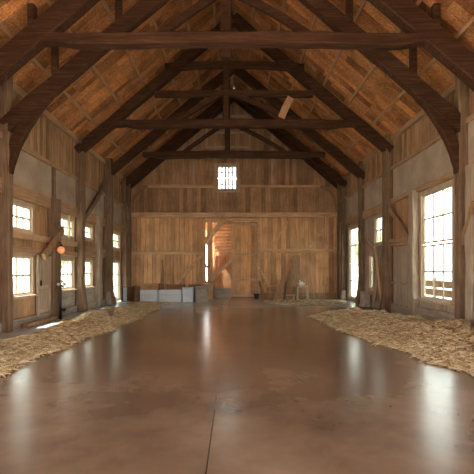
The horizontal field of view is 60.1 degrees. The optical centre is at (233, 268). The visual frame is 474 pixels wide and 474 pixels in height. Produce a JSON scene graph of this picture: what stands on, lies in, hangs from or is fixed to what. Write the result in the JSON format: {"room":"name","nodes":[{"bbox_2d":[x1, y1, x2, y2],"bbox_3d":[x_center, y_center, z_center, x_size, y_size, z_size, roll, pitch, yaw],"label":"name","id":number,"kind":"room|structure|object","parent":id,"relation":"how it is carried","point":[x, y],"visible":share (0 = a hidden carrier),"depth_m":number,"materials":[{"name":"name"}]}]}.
{"room":"farm building","nodes":[
{"label":"farm building","id":0,"kind":"room"},
{"bbox_2d":[13,92,121,318],"bbox_3d":[-5.933,-1.643,9.800,0.134,6.485,25.600,0,0,0],"label":"wall","id":1,"kind":"structure","parent":0,"point":[47,140],"depth_m":13.34,"materials":[{"name":"wood"}]},
{"bbox_2d":[13,198,34,234],"bbox_3d":[-5.923,-1.430,11.350,0.155,0.900,1.360,0,0,0],"label":"window","id":2,"kind":"structure","parent":1,"relation":"in","point":[17,203],"depth_m":11.55,"materials":[{"name":"paint"}]},
{"bbox_2d":[13,252,38,299],"bbox_3d":[-5.875,0.180,11.350,0.250,1.280,1.440,0,0,0],"label":"window","id":3,"kind":"structure","parent":1,"relation":"in","point":[31,257],"depth_m":11.62,"materials":[{"name":"paint"}]},
{"bbox_2d":[36,255,50,316],"bbox_3d":[-5.782,0.500,12.470,0.145,1.800,0.860,0,0,0],"label":"door","id":4,"kind":"structure","parent":1,"relation":"in","point":[43,267],"depth_m":12.45,"materials":[{"name":"brown wood"}]},
{"bbox_2d":[13,245,76,256],"bbox_3d":[-5.826,-0.535,12.748,0.121,0.185,4.705,0,0,0],"label":"trim","id":5,"kind":"structure","parent":1,"relation":"attached to","point":[20,249],"depth_m":11.81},
{"bbox_2d":[13,231,77,246],"bbox_3d":[-5.825,-0.910,12.751,0.124,0.194,4.707,0,0,0],"label":"trim","id":6,"kind":"structure","parent":1,"relation":"attached to","point":[19,235],"depth_m":12.03,"materials":[{"name":"brown wood"}]},
{"bbox_2d":[52,167,55,197],"bbox_3d":[-5.810,-2.772,13.196,0.136,0.985,0.150,0,0,0],"label":"wall post","id":7,"kind":"object","parent":1,"relation":"attached to","point":[53,168],"visible":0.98,"depth_m":13.14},
{"bbox_2d":[0,296,115,332],"bbox_3d":[-5.825,1.472,14.551,0.125,0.271,11.109,0,0,0],"label":"trim","id":8,"kind":"structure","parent":1,"relation":"attached to","point":[17,323],"depth_m":12.23,"materials":[{"name":"wood"}]},
{"bbox_2d":[0,177,127,233],"bbox_3d":[-5.825,-2.081,9.755,0.123,0.372,25.501,0,0,0],"label":"trim","id":9,"kind":"structure","parent":1,"relation":"attached to","point":[20,192],"depth_m":12.47,"materials":[{"name":"wood"}]},
{"bbox_2d":[0,132,127,208],"bbox_3d":[-5.824,-3.330,9.753,0.124,0.151,25.494,0,0,0],"label":"trim","id":10,"kind":"structure","parent":1,"relation":"attached to","point":[24,148],"depth_m":13.33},
{"bbox_2d":[13,150,121,224],"bbox_3d":[-5.850,-2.780,9.700,0.040,1.000,25.400,0,0,0],"label":"wall panel","id":11,"kind":"object","parent":1,"relation":"attached to","point":[30,172],"depth_m":12.96,"materials":[{"name":"paint"}]},
{"bbox_2d":[13,82,122,178],"bbox_3d":[-5.825,-4.799,9.745,0.125,0.215,25.506,0,0,0],"label":"trim","id":12,"kind":"structure","parent":1,"relation":"attached to","point":[17,90],"depth_m":13.63,"materials":[{"name":"wood"}]},
{"bbox_2d":[61,214,74,240],"bbox_3d":[-5.923,-1.460,14.425,0.155,0.840,1.310,0,0,0],"label":"window","id":13,"kind":"structure","parent":1,"relation":"in","point":[63,216],"depth_m":14.66,"materials":[{"name":"paint"}]},
{"bbox_2d":[67,215,69,260],"bbox_3d":[-5.836,-1.269,14.500,0.087,1.952,0.090,0,0,0],"label":"wall post","id":14,"kind":"object","parent":1,"relation":"attached to","point":[68,232],"visible":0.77,"depth_m":14.47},
{"bbox_2d":[61,256,77,291],"bbox_3d":[-5.875,0.180,14.425,0.250,1.240,1.390,0,0,0],"label":"window","id":15,"kind":"structure","parent":1,"relation":"in","point":[63,258],"depth_m":14.67,"materials":[{"name":"paint"}]},
{"bbox_2d":[85,223,92,241],"bbox_3d":[-5.923,-1.475,16.500,0.155,0.710,1.060,0,0,0],"label":"window","id":16,"kind":"structure","parent":1,"relation":"in","point":[90,226],"depth_m":16.77,"materials":[{"name":"paint"}]},
{"bbox_2d":[85,258,95,288],"bbox_3d":[-5.875,0.180,16.500,0.250,1.240,1.140,0,0,0],"label":"window","id":17,"kind":"structure","parent":1,"relation":"in","point":[90,260],"depth_m":16.87,"materials":[{"name":"paint"}]},
{"bbox_2d":[85,246,115,258],"bbox_3d":[-5.825,-0.700,17.751,0.123,0.414,4.696,0,0,0],"label":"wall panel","id":18,"kind":"structure","parent":1,"relation":"attached to","point":[89,251],"depth_m":16.85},
{"bbox_2d":[113,260,119,299],"bbox_3d":[-5.923,0.550,20.425,0.155,2.020,1.310,0,0,0],"label":"window","id":19,"kind":"structure","parent":1,"relation":"in","point":[114,261],"depth_m":20.92,"materials":[{"name":"glass"}]},
{"bbox_2d":[113,230,119,250],"bbox_3d":[-5.923,-1.400,20.425,0.155,0.960,1.310,0,0,0],"label":"window","id":20,"kind":"structure","parent":1,"relation":"in","point":[114,232],"depth_m":20.75,"materials":[{"name":"paint"}]},
{"bbox_2d":[206,223,231,295],"bbox_3d":[-0.175,-0.600,23.500,3.350,4.400,1.400,0,0,0],"label":"wall","id":21,"kind":"structure","parent":0,"point":[206,223],"depth_m":24.07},
{"bbox_2d":[207,223,212,290],"bbox_3d":[-1.352,-0.552,23.049,0.321,4.317,0.140,0,0,0],"label":"trim","id":22,"kind":"structure","parent":21,"relation":"attached to","point":[209,225],"depth_m":22.99,"materials":[{"name":"brown wood"}]},
{"bbox_2d":[214,223,230,296],"bbox_3d":[-0.610,-0.550,23.800,1.100,4.300,0.140,0,0,0],"label":"door","id":23,"kind":"structure","parent":21,"relation":"in","point":[224,255],"depth_m":23.82,"materials":[{"name":"brown wood"}]},
{"bbox_2d":[131,102,336,297],"bbox_3d":[0.000,-4.116,22.674,11.800,11.431,0.252,0,0,0],"label":"wall","id":24,"kind":"structure","parent":0,"point":[318,270],"depth_m":22.57,"materials":[{"name":"wood"}]},
{"bbox_2d":[131,251,202,254],"bbox_3d":[-3.656,-0.879,22.491,3.902,0.179,0.179,0,0,0],"label":"trim","id":25,"kind":"structure","parent":24,"relation":"attached to","point":[137,252],"depth_m":22.41,"materials":[{"name":"brown wood"}]},
{"bbox_2d":[176,254,202,283],"bbox_3d":[-2.579,0.176,22.480,1.768,2.057,0.073,0,0,0],"label":"trim","id":26,"kind":"structure","parent":24,"relation":"attached to","point":[200,255],"depth_m":22.45,"materials":[{"name":"brown wood"}]},
{"bbox_2d":[203,262,213,276],"bbox_3d":[-1.374,0.031,22.482,0.635,0.812,0.068,0,0,0],"label":"trim","id":27,"kind":"structure","parent":24,"relation":"attached to","point":[204,263],"depth_m":22.45,"materials":[{"name":"brown wood"}]},
{"bbox_2d":[203,219,224,243],"bbox_3d":[-1.098,-2.050,22.390,1.201,1.370,0.115,0,0,-1],"label":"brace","id":28,"kind":"structure","parent":24,"relation":"attached to","point":[221,222],"depth_m":22.34,"materials":[{"name":"brown wood"}]},
{"bbox_2d":[211,259,231,280],"bbox_3d":[-0.684,0.053,22.500,1.245,1.298,0.108,0,0,0],"label":"trim","id":29,"kind":"structure","parent":24,"relation":"attached to","point":[230,260],"depth_m":22.45,"materials":[{"name":"brown wood"}]},
{"bbox_2d":[214,163,239,191],"bbox_3d":[-0.380,-5.015,22.575,1.440,1.590,0.250,0,0,0],"label":"window","id":30,"kind":"structure","parent":24,"relation":"in","point":[220,165],"depth_m":22.60,"materials":[{"name":"paint"}]},
{"bbox_2d":[203,219,259,297],"bbox_3d":[-0.140,-0.580,22.520,3.160,4.360,0.100,0,0,0],"label":"trim","id":31,"kind":"structure","parent":24,"relation":"attached to","point":[206,220],"depth_m":22.47,"materials":[{"name":"brown wood"}]},
{"bbox_2d":[193,114,272,184],"bbox_3d":[-0.049,-6.702,22.530,4.434,4.200,0.069,0,0,0],"label":"trim","id":32,"kind":"structure","parent":24,"relation":"attached to","point":[248,115],"depth_m":22.50,"materials":[{"name":"wood"}]},
{"bbox_2d":[131,212,336,217],"bbox_3d":[0.004,-2.950,22.420,11.207,0.279,0.319,0,0,0],"label":"trim","id":33,"kind":"structure","parent":24,"relation":"attached to","point":[133,214],"depth_m":22.27,"materials":[{"name":"brown wood"}]},
{"bbox_2d":[225,217,256,224],"bbox_3d":[0.394,-2.617,22.277,1.735,0.404,0.135,0,0,-6],"label":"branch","id":34,"kind":"object","parent":24,"relation":"attached to","point":[228,220],"visible":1,"depth_m":22.22,"materials":[{"name":"brown wood"}]},
{"bbox_2d":[232,223,256,296],"bbox_3d":[0.570,-0.500,22.700,1.380,4.080,0.080,0,0,0],"label":"door","id":35,"kind":"structure","parent":24,"relation":"in","point":[244,236],"depth_m":22.70,"materials":[{"name":"brown wood"}]},
{"bbox_2d":[255,263,269,285],"bbox_3d":[1.549,0.299,22.478,0.814,1.262,0.071,0,0,0],"label":"trim","id":36,"kind":"structure","parent":24,"relation":"attached to","point":[256,264],"depth_m":22.45,"materials":[{"name":"brown wood"}]},
{"bbox_2d":[271,221,287,247],"bbox_3d":[2.500,-1.877,22.482,0.907,1.517,0.068,0,0,0],"label":"trim","id":37,"kind":"structure","parent":24,"relation":"attached to","point":[286,222],"depth_m":22.45,"materials":[{"name":"brown wood"}]},
{"bbox_2d":[262,285,306,286],"bbox_3d":[2.677,0.930,22.545,2.643,0.119,0.068,0,0,0],"label":"trim","id":38,"kind":"structure","parent":24,"relation":"attached to","point":[262,285],"depth_m":22.52,"materials":[{"name":"brown wood"}]},
{"bbox_2d":[259,249,335,251],"bbox_3d":[3.470,-1.025,22.491,4.256,0.169,0.179,0,0,0],"label":"trim","id":39,"kind":"structure","parent":24,"relation":"attached to","point":[260,250],"depth_m":22.41,"materials":[{"name":"brown wood"}]},
{"bbox_2d":[260,292,335,297],"bbox_3d":[3.477,1.449,22.529,4.253,0.318,0.099,0,0,0],"label":"trim","id":40,"kind":"structure","parent":24,"relation":"attached to","point":[330,294],"depth_m":22.49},
{"bbox_2d":[308,227,325,248],"bbox_3d":[4.547,-1.703,22.480,1.026,1.210,0.069,0,0,0],"label":"trim","id":41,"kind":"structure","parent":24,"relation":"attached to","point":[324,228],"depth_m":22.45,"materials":[{"name":"brown wood"}]},
{"bbox_2d":[0,296,473,473],"bbox_3d":[0.000,1.690,10.600,11.800,0.180,27.200,0,0,0],"label":"floor","id":42,"kind":"structure","parent":0,"point":[234,385],"depth_m":4.95,"materials":[{"name":"brown concrete"}]},
{"bbox_2d":[0,300,138,338],"bbox_3d":[-5.110,1.594,14.275,1.520,0.012,16.550,0,0,0],"label":"walkway slab","id":43,"kind":"object","parent":42,"relation":"on","point":[20,331],"depth_m":11.52,"materials":[{"name":"concrete"}]},
{"bbox_2d":[22,316,56,327],"bbox_3d":[-5.584,1.529,11.870,0.148,0.140,1.852,0,0,0],"label":"sill","id":44,"kind":"structure","parent":43,"relation":"on","point":[52,318],"depth_m":11.63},
{"bbox_2d":[48,198,60,318],"bbox_3d":[-5.760,-0.317,13.153,0.239,3.889,0.604,0,0,0],"label":"wall post","id":45,"kind":"object","parent":43,"relation":"on","point":[54,214],"visible":0.67,"depth_m":12.96,"materials":[{"name":"wood"}]},
{"bbox_2d":[41,227,64,259],"bbox_3d":[-5.590,-0.823,12.721,0.119,1.105,1.468,0,0,0],"label":"brace","id":46,"kind":"object","parent":45,"relation":"attached to","point":[60,232],"visible":1,"depth_m":12.58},
{"bbox_2d":[57,241,64,253],"bbox_3d":[-5.476,-0.679,12.964,0.273,0.389,0.227,0,0,41],"label":"wall lamp","id":47,"kind":"object","parent":45,"relation":"attached to","point":[61,249],"visible":0.97,"depth_m":12.88,"materials":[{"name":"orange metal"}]},
{"bbox_2d":[57,280,65,318],"bbox_3d":[-5.447,0.969,12.982,0.321,1.238,0.124,0,0,6],"label":"standpipe","id":48,"kind":"object","parent":43,"relation":"on","point":[61,309],"visible":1,"depth_m":12.97,"materials":[{"name":"black metal"}]},
{"bbox_2d":[94,216,102,306],"bbox_3d":[-5.758,-0.317,17.418,0.234,3.861,0.467,0,0,0],"label":"wall post","id":49,"kind":"object","parent":43,"relation":"on","point":[98,227],"visible":0.92,"depth_m":17.23,"materials":[{"name":"wood"}]},
{"bbox_2d":[121,286,139,301],"bbox_3d":[-5.070,1.220,20.100,0.740,0.760,0.500,0,0,14],"label":"box","id":50,"kind":"object","parent":43,"relation":"on","point":[128,293],"visible":0.98,"depth_m":20.00,"materials":[{"name":"grey paint"}]},
{"bbox_2d":[0,301,161,377],"bbox_3d":[-4.127,1.413,11.275,2.322,0.370,13.801,0,0,3],"label":"pile","id":51,"kind":"object","parent":42,"relation":"on","point":[14,351],"visible":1,"depth_m":9.22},
{"bbox_2d":[140,290,158,301],"bbox_3d":[-4.130,1.304,20.090,0.840,0.592,0.520,0,0,0],"label":"crate","id":52,"kind":"object","parent":42,"relation":"on","point":[145,295],"visible":0.81,"depth_m":19.85,"materials":[{"name":"grey paint"}]},
{"bbox_2d":[126,301,172,304],"bbox_3d":[-3.947,1.546,18.931,2.298,0.104,1.803,0,0,0],"label":"pile","id":53,"kind":"object","parent":42,"relation":"on","point":[139,302],"visible":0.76,"depth_m":18.74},
{"bbox_2d":[143,283,159,289],"bbox_3d":[-4.250,1.169,21.190,0.800,0.862,0.520,0,0,0],"label":"crate","id":54,"kind":"object","parent":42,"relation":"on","point":[147,286],"visible":0.4,"depth_m":20.95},
{"bbox_2d":[160,260,163,289],"bbox_3d":[-3.884,0.549,22.150,0.261,2.100,0.160,0,0,0],"label":"plank","id":55,"kind":"object","parent":42,"relation":"on","point":[162,273],"visible":0.67,"depth_m":22.11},
{"bbox_2d":[159,290,182,301],"bbox_3d":[-3.100,1.304,20.090,1.100,0.592,0.520,0,0,0],"label":"crate","id":56,"kind":"object","parent":42,"relation":"on","point":[164,295],"visible":0.95,"depth_m":19.85,"materials":[{"name":"grey paint"}]},
{"bbox_2d":[166,284,184,289],"bbox_3d":[-3.000,1.194,21.190,0.900,0.812,0.520,0,0,0],"label":"crate","id":57,"kind":"object","parent":42,"relation":"on","point":[168,286],"visible":0.3,"depth_m":20.95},
{"bbox_2d":[182,287,193,301],"bbox_3d":[-2.240,1.245,20.095,0.560,0.710,0.550,0,0,0],"label":"crate","id":58,"kind":"object","parent":42,"relation":"on","point":[188,292],"visible":0.92,"depth_m":19.85,"materials":[{"name":"grey paint"}]},
{"bbox_2d":[188,284,200,286],"bbox_3d":[-2.050,1.194,21.190,0.600,0.812,0.470,0,0,0],"label":"crate","id":59,"kind":"object","parent":42,"relation":"on","point":[189,285],"visible":0.18,"depth_m":20.98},
{"bbox_2d":[194,286,206,301],"bbox_3d":[-1.617,1.214,19.940,0.560,0.772,0.520,0,0,-14],"label":"crate","id":60,"kind":"object","parent":42,"relation":"on","point":[200,292],"visible":1,"depth_m":19.73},
{"bbox_2d":[204,283,216,298],"bbox_3d":[-1.265,1.190,21.900,0.670,0.820,0.440,0,0,0],"label":"wooden pedestal","id":61,"kind":"object","parent":42,"relation":"on","point":[209,285],"visible":0.92,"depth_m":21.77,"materials":[{"name":"brown wood"}]},
{"bbox_2d":[214,288,230,298],"bbox_3d":[-0.625,1.316,22.300,0.910,0.568,0.560,0,0,0],"label":"step block","id":62,"kind":"object","parent":42,"relation":"on","point":[220,293],"visible":0.99,"depth_m":22.20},
{"bbox_2d":[74,13,393,312],"bbox_3d":[-0.006,-3.921,15.254,11.859,11.078,0.372,0,0,0],"label":"timber bent","id":63,"kind":"object","parent":42,"relation":"on","point":[185,62],"visible":0.94,"depth_m":15.11,"materials":[{"name":"wood"}]},
{"bbox_2d":[86,179,106,218],"bbox_3d":[-5.749,-2.846,16.882,0.138,2.276,2.978,0,0,0],"label":"brace","id":64,"kind":"object","parent":63,"relation":"attached to","point":[90,208],"visible":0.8,"depth_m":17.06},
{"bbox_2d":[278,96,293,118],"bbox_3d":[1.911,-5.925,15.040,0.598,0.869,0.080,0,0,0],"label":"plank","id":65,"kind":"object","parent":63,"relation":"on","point":[289,100],"visible":1,"depth_m":15.02,"materials":[{"name":"brown wood"}]},
{"bbox_2d":[373,246,380,299],"bbox_3d":[5.604,0.202,15.950,0.052,2.266,0.956,0,0,0],"label":"brace","id":66,"kind":"object","parent":63,"relation":"attached to","point":[374,247],"visible":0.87,"depth_m":15.96,"materials":[{"name":"brown wood"}]},
{"bbox_2d":[372,250,381,301],"bbox_3d":[5.680,0.301,16.295,0.058,2.083,0.994,0,0,0],"label":"brace","id":67,"kind":"object","parent":66,"relation":"attached to","point":[380,251],"visible":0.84,"depth_m":16.30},
{"bbox_2d":[103,69,364,304],"bbox_3d":[0.074,-3.824,18.529,11.896,10.907,0.476,0,0,0],"label":"timber bent","id":68,"kind":"object","parent":42,"relation":"on","point":[110,168],"visible":0.79,"depth_m":18.40,"materials":[{"name":"wood"}]},
{"bbox_2d":[121,87,346,299],"bbox_3d":[0.005,-3.920,21.378,11.908,11.078,0.390,0,0,0],"label":"timber bent","id":69,"kind":"object","parent":42,"relation":"on","point":[341,180],"visible":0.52,"depth_m":21.30,"materials":[{"name":"wood"}]},
{"bbox_2d":[127,98,340,298],"bbox_3d":[-0.004,-3.925,22.365,11.779,11.066,0.272,0,0,0],"label":"timber bent","id":70,"kind":"object","parent":42,"relation":"on","point":[130,203],"visible":0.8,"depth_m":22.31,"materials":[{"name":"brown wood"}]},
{"bbox_2d":[0,0,469,332],"bbox_3d":[0.003,-3.497,10.308,11.942,10.206,0.249,0,0,0],"label":"timber bent","id":71,"kind":"object","parent":42,"relation":"on","point":[16,122],"visible":0.8,"depth_m":10.21,"materials":[{"name":"wood"}]},
{"bbox_2d":[461,201,473,244],"bbox_3d":[5.702,-1.086,9.988,0.135,1.087,0.732,0,0,0],"label":"brace","id":72,"kind":"object","parent":71,"relation":"attached to","point":[471,208],"visible":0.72,"depth_m":9.91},
{"bbox_2d":[0,0,473,91],"bbox_3d":[-0.010,-3.756,9.151,12.042,10.720,0.329,0,0,0],"label":"roof truss","id":73,"kind":"object","parent":42,"relation":"on","point":[45,30],"visible":1,"depth_m":9.01,"materials":[{"name":"wood"}]},
{"bbox_2d":[254,293,258,298],"bbox_3d":[1.200,1.450,21.750,0.278,0.300,0.278,0,0,0],"label":"bucket","id":74,"kind":"object","parent":42,"relation":"on","point":[256,295],"visible":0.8,"depth_m":21.66,"materials":[{"name":"black metal"}]},
{"bbox_2d":[258,280,265,298],"bbox_3d":[1.506,1.099,22.065,0.458,1.000,0.112,0,0,27],"label":"plank","id":75,"kind":"object","parent":42,"relation":"on","point":[259,282],"visible":1,"depth_m":22.05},
{"bbox_2d":[273,274,286,298],"bbox_3d":[2.482,0.924,22.068,0.782,1.350,0.218,0,0,-9],"label":"plank","id":76,"kind":"object","parent":42,"relation":"on","point":[279,293],"visible":1,"depth_m":22.06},
{"bbox_2d":[285,277,289,298],"bbox_3d":[2.900,1.024,22.073,0.386,1.150,0.159,0,0,-41],"label":"plank","id":77,"kind":"object","parent":42,"relation":"on","point":[288,281],"visible":1,"depth_m":22.07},
{"bbox_2d":[290,255,299,298],"bbox_3d":[3.300,0.424,22.195,0.600,2.350,0.410,0,0,0],"label":"plank","id":78,"kind":"object","parent":42,"relation":"on","point":[295,263],"visible":1,"depth_m":22.19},
{"bbox_2d":[296,286,308,298],"bbox_3d":[3.620,1.261,21.750,0.640,0.682,0.420,0,0,0],"label":"side table","id":79,"kind":"object","parent":42,"relation":"on","point":[297,287],"visible":0.91,"depth_m":21.55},
{"bbox_2d":[265,299,346,304],"bbox_3d":[3.485,1.561,19.657,4.086,0.073,3.508,0,0,0],"label":"pile","id":80,"kind":"object","parent":42,"relation":"on","point":[298,301],"visible":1,"depth_m":19.44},
{"bbox_2d":[339,222,340,292],"bbox_3d":[5.760,-0.441,21.851,0.239,4.138,0.490,0,0,0],"label":"wall post","id":81,"kind":"object","parent":42,"relation":"on","point":[340,222],"visible":0.3,"depth_m":21.77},
{"bbox_2d":[359,294,371,306],"bbox_3d":[5.544,1.336,17.300,0.442,0.517,0.563,0,0,0],"label":"footing","id":82,"kind":"object","parent":42,"relation":"on","point":[365,301],"visible":1,"depth_m":17.10,"materials":[{"name":"stone"}]},
{"bbox_2d":[307,306,473,375],"bbox_3d":[4.306,1.318,9.494,3.298,0.561,9.943,0,0,-4],"label":"pile","id":83,"kind":"object","parent":42,"relation":"on","point":[448,342],"visible":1,"depth_m":8.87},
{"bbox_2d":[408,190,418,315],"bbox_3d":[5.758,-0.457,13.150,0.236,4.120,0.436,0,0,0],"label":"wall post","id":84,"kind":"object","parent":42,"relation":"on","point":[413,196],"visible":0.91,"depth_m":13.00,"materials":[{"name":"wood"}]},
{"bbox_2d":[464,164,473,325],"bbox_3d":[5.760,-0.447,9.900,0.235,4.118,0.349,0,0,0],"label":"wall post","id":85,"kind":"object","parent":42,"relation":"on","point":[469,170],"visible":0.88,"depth_m":9.84,"materials":[{"name":"wood"}]},
{"bbox_2d":[0,0,473,175],"bbox_3d":[0.000,-7.401,9.800,13.124,5.794,26.200,0,0,0],"label":"ceiling","id":86,"kind":"structure","parent":0,"point":[116,68],"depth_m":14.09,"materials":[{"name":"wood"}]},
{"bbox_2d":[0,22,136,167],"bbox_3d":[-5.188,-5.427,9.796,0.125,0.123,25.581,0,0,0],"label":"purlin","id":87,"kind":"structure","parent":86,"relation":"attached to","point":[2,26],"depth_m":12.85,"materials":[{"name":"brown wood"}]},
{"bbox_2d":[46,0,152,150],"bbox_3d":[-4.288,-6.191,9.790,0.121,0.126,25.573,0,0,0],"label":"purlin","id":88,"kind":"structure","parent":86,"relation":"attached to","point":[49,2],"depth_m":13.74,"materials":[{"name":"brown wood"}]},
{"bbox_2d":[101,0,170,138],"bbox_3d":[-3.389,-6.955,9.790,0.123,0.124,25.574,0,0,0],"label":"purlin","id":89,"kind":"structure","parent":86,"relation":"attached to","point":[103,1],"depth_m":13.96,"materials":[{"name":"brown wood"}]},
{"bbox_2d":[151,14,181,105],"bbox_3d":[-2.489,-7.718,9.791,0.127,0.123,25.598,0,0,0],"label":"purlin","id":90,"kind":"structure","parent":86,"relation":"attached to","point":[152,16],"depth_m":14.72,"materials":[{"name":"brown wood"}]},
{"bbox_2d":[182,0,204,110],"bbox_3d":[-1.591,-8.483,9.795,0.122,0.123,25.589,0,0,0],"label":"purlin","id":91,"kind":"structure","parent":86,"relation":"attached to","point":[183,1],"depth_m":14.45,"materials":[{"name":"brown wood"}]},
{"bbox_2d":[212,2,220,89],"bbox_3d":[-0.692,-9.245,9.789,0.121,0.121,25.595,0,0,0],"label":"purlin","id":92,"kind":"structure","parent":86,"relation":"attached to","point":[214,3],"depth_m":15.28,"materials":[{"name":"brown wood"}]},
{"bbox_2d":[246,7,254,89],"bbox_3d":[0.690,-9.247,9.786,0.124,0.123,25.588,0,0,0],"label":"roof purlin","id":93,"kind":"structure","parent":86,"relation":"attached to","point":[253,9],"depth_m":16.34,"materials":[{"name":"brown wood"}]},
{"bbox_2d":[263,0,285,110],"bbox_3d":[1.591,-8.483,9.791,0.127,0.126,25.581,0,0,0],"label":"roof purlin","id":94,"kind":"structure","parent":86,"relation":"attached to","point":[284,1],"depth_m":14.51,"materials":[{"name":"brown wood"}]},
{"bbox_2d":[290,14,316,90],"bbox_3d":[2.488,-7.720,9.791,0.122,0.124,25.586,0,0,0],"label":"roof purlin","id":95,"kind":"structure","parent":86,"relation":"attached to","point":[315,16],"depth_m":14.51,"materials":[{"name":"brown wood"}]},
{"bbox_2d":[297,0,366,138],"bbox_3d":[3.389,-6.953,9.784,0.124,0.123,25.587,0,0,0],"label":"roof purlin","id":96,"kind":"structure","parent":86,"relation":"attached to","point":[363,1],"depth_m":13.85,"materials":[{"name":"brown wood"}]},
{"bbox_2d":[315,0,421,150],"bbox_3d":[4.288,-6.189,9.786,0.124,0.126,25.580,0,0,0],"label":"roof purlin","id":97,"kind":"structure","parent":86,"relation":"attached to","point":[418,2],"depth_m":13.66,"materials":[{"name":"brown wood"}]},
{"bbox_2d":[331,16,473,167],"bbox_3d":[5.186,-5.426,9.793,0.125,0.124,25.591,0,0,0],"label":"roof purlin","id":98,"kind":"structure","parent":86,"relation":"attached to","point":[471,20],"depth_m":12.42,"materials":[{"name":"brown wood"}]},
{"bbox_2d":[346,88,473,312],"bbox_3d":[5.933,-1.643,9.800,0.134,6.485,25.600,0,0,0],"label":"wall","id":99,"kind":"structure","parent":0,"point":[423,131],"depth_m":14.46,"materials":[{"name":"wood"}]},
{"bbox_2d":[348,224,357,300],"bbox_3d":[5.923,-0.300,20.050,0.155,3.660,1.860,0,0,0],"label":"window","id":100,"kind":"structure","parent":99,"relation":"in","point":[353,227],"depth_m":20.82,"materials":[{"name":"paint"}]},
{"bbox_2d":[340,203,393,225],"bbox_3d":[5.825,-2.415,18.803,0.124,0.344,7.400,0,0,0],"label":"trim","id":101,"kind":"structure","parent":99,"relation":"attached to","point":[377,209],"depth_m":17.73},
{"bbox_2d":[364,238,376,251],"bbox_3d":[5.720,-0.999,17.209,0.075,0.720,1.453,0,0,0],"label":"brace","id":102,"kind":"object","parent":99,"relation":"attached to","point":[370,245],"visible":0.82,"depth_m":17.21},
{"bbox_2d":[369,253,373,290],"bbox_3d":[5.923,0.125,17.500,0.155,1.610,0.660,0,0,0],"label":"window","id":103,"kind":"structure","parent":99,"relation":"in","point":[371,255],"depth_m":17.69,"materials":[{"name":"paint"}]},
{"bbox_2d":[374,213,381,245],"bbox_3d":[5.923,-1.585,16.600,0.155,1.290,1.160,0,0,0],"label":"window","id":104,"kind":"structure","parent":99,"relation":"in","point":[376,217],"depth_m":17.02,"materials":[{"name":"paint"}]},
{"bbox_2d":[388,237,407,242],"bbox_3d":[5.742,-0.999,14.173,0.217,0.167,1.650,0,0,0],"label":"brace","id":105,"kind":"object","parent":99,"relation":"attached to","point":[404,238],"visible":0.83,"depth_m":14.07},
{"bbox_2d":[388,206,407,236],"bbox_3d":[5.699,-1.599,14.201,0.096,1.368,1.720,0,0,0],"label":"brace","id":106,"kind":"object","parent":105,"relation":"on","point":[391,211],"visible":0.92,"depth_m":14.16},
{"bbox_2d":[391,241,407,246],"bbox_3d":[5.825,-0.880,14.100,0.126,0.133,2.011,0,0,0],"label":"trim","id":107,"kind":"structure","parent":99,"relation":"attached to","point":[404,242],"depth_m":14.31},
{"bbox_2d":[391,282,407,284],"bbox_3d":[5.826,0.510,14.104,0.124,0.094,2.000,0,0,0],"label":"trim","id":108,"kind":"structure","parent":99,"relation":"attached to","point":[395,283],"depth_m":14.34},
{"bbox_2d":[345,82,454,177],"bbox_3d":[5.825,-4.801,9.748,0.125,0.211,25.509,0,0,0],"label":"trim","id":109,"kind":"structure","parent":99,"relation":"attached to","point":[450,90],"depth_m":13.59,"materials":[{"name":"wood"}]},
{"bbox_2d":[340,113,473,201],"bbox_3d":[5.825,-3.700,9.753,0.125,0.133,25.505,0,0,0],"label":"trim","id":110,"kind":"structure","parent":99,"relation":"attached to","point":[471,117],"depth_m":13.40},
{"bbox_2d":[346,120,473,218],"bbox_3d":[5.850,-3.120,9.700,0.040,1.080,25.400,0,0,0],"label":"wall panel","id":111,"kind":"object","parent":99,"relation":"attached to","point":[434,162],"depth_m":13.17,"materials":[{"name":"paint"}]},
{"bbox_2d":[371,299,454,321],"bbox_3d":[5.825,1.430,13.752,0.125,0.355,10.112,0,0,0],"label":"trim","id":112,"kind":"structure","parent":99,"relation":"attached to","point":[395,308],"depth_m":12.96,"materials":[{"name":"wood"}]},
{"bbox_2d":[391,162,473,202],"bbox_3d":[5.825,-2.501,6.051,0.124,0.174,18.107,0,0,0],"label":"trim","id":113,"kind":"structure","parent":99,"relation":"attached to","point":[449,176],"depth_m":12.13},
{"bbox_2d":[416,179,454,306],"bbox_3d":[5.875,-0.700,11.915,0.250,3.400,2.110,0,0,0],"label":"window","id":114,"kind":"structure","parent":99,"relation":"in","point":[422,195],"depth_m":12.13,"materials":[{"name":"paint"}]},
{"bbox_2d":[416,306,454,316],"bbox_3d":[5.826,1.220,10.851,0.122,0.096,4.307,0,0,0],"label":"trim","id":115,"kind":"structure","parent":99,"relation":"attached to","point":[417,307],"depth_m":11.70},
{"label":"outside","id":116,"kind":"structure","parent":0,"visible":0},
{"bbox_2d":[13,276,451,299],"bbox_3d":[0.000,1.950,25.000,180.000,0.300,170.000,0,0,0],"label":"ground","id":117,"kind":"structure","parent":116,"point":[19,278],"depth_m":54.66,"materials":[{"name":"white"}]},
{"bbox_2d":[61,229,69,268],"bbox_3d":[-20.023,-1.478,45.963,4.667,6.586,4.726,0,0,-21],"label":"tree","id":118,"kind":"object","parent":117,"relation":"on","point":[65,229],"visible":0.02,"depth_m":45.92,"materials":[{"name":"green plant"}]},
{"bbox_2d":[113,235,116,247],"bbox_3d":[-13.044,-1.809,51.992,5.012,7.246,5.141,0,0,30],"label":"tree","id":119,"kind":"object","parent":117,"relation":"on","point":[115,235],"visible":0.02,"depth_m":50.82,"materials":[{"name":"green plant"}]},
{"bbox_2d":[352,231,381,265],"bbox_3d":[17.006,-1.836,51.984,5.057,7.300,5.035,0,0,-7],"label":"tree","id":120,"kind":"object","parent":117,"relation":"on","point":[353,234],"visible":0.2,"depth_m":51.75,"materials":[{"name":"green plant"}]},
{"bbox_2d":[426,277,451,297],"bbox_3d":[8.335,1.075,16.060,0.170,1.450,14.120,0,0,0],"label":"fence","id":121,"kind":"object","parent":117,"relation":"on","point":[429,283],"visible":0.18,"depth_m":16.54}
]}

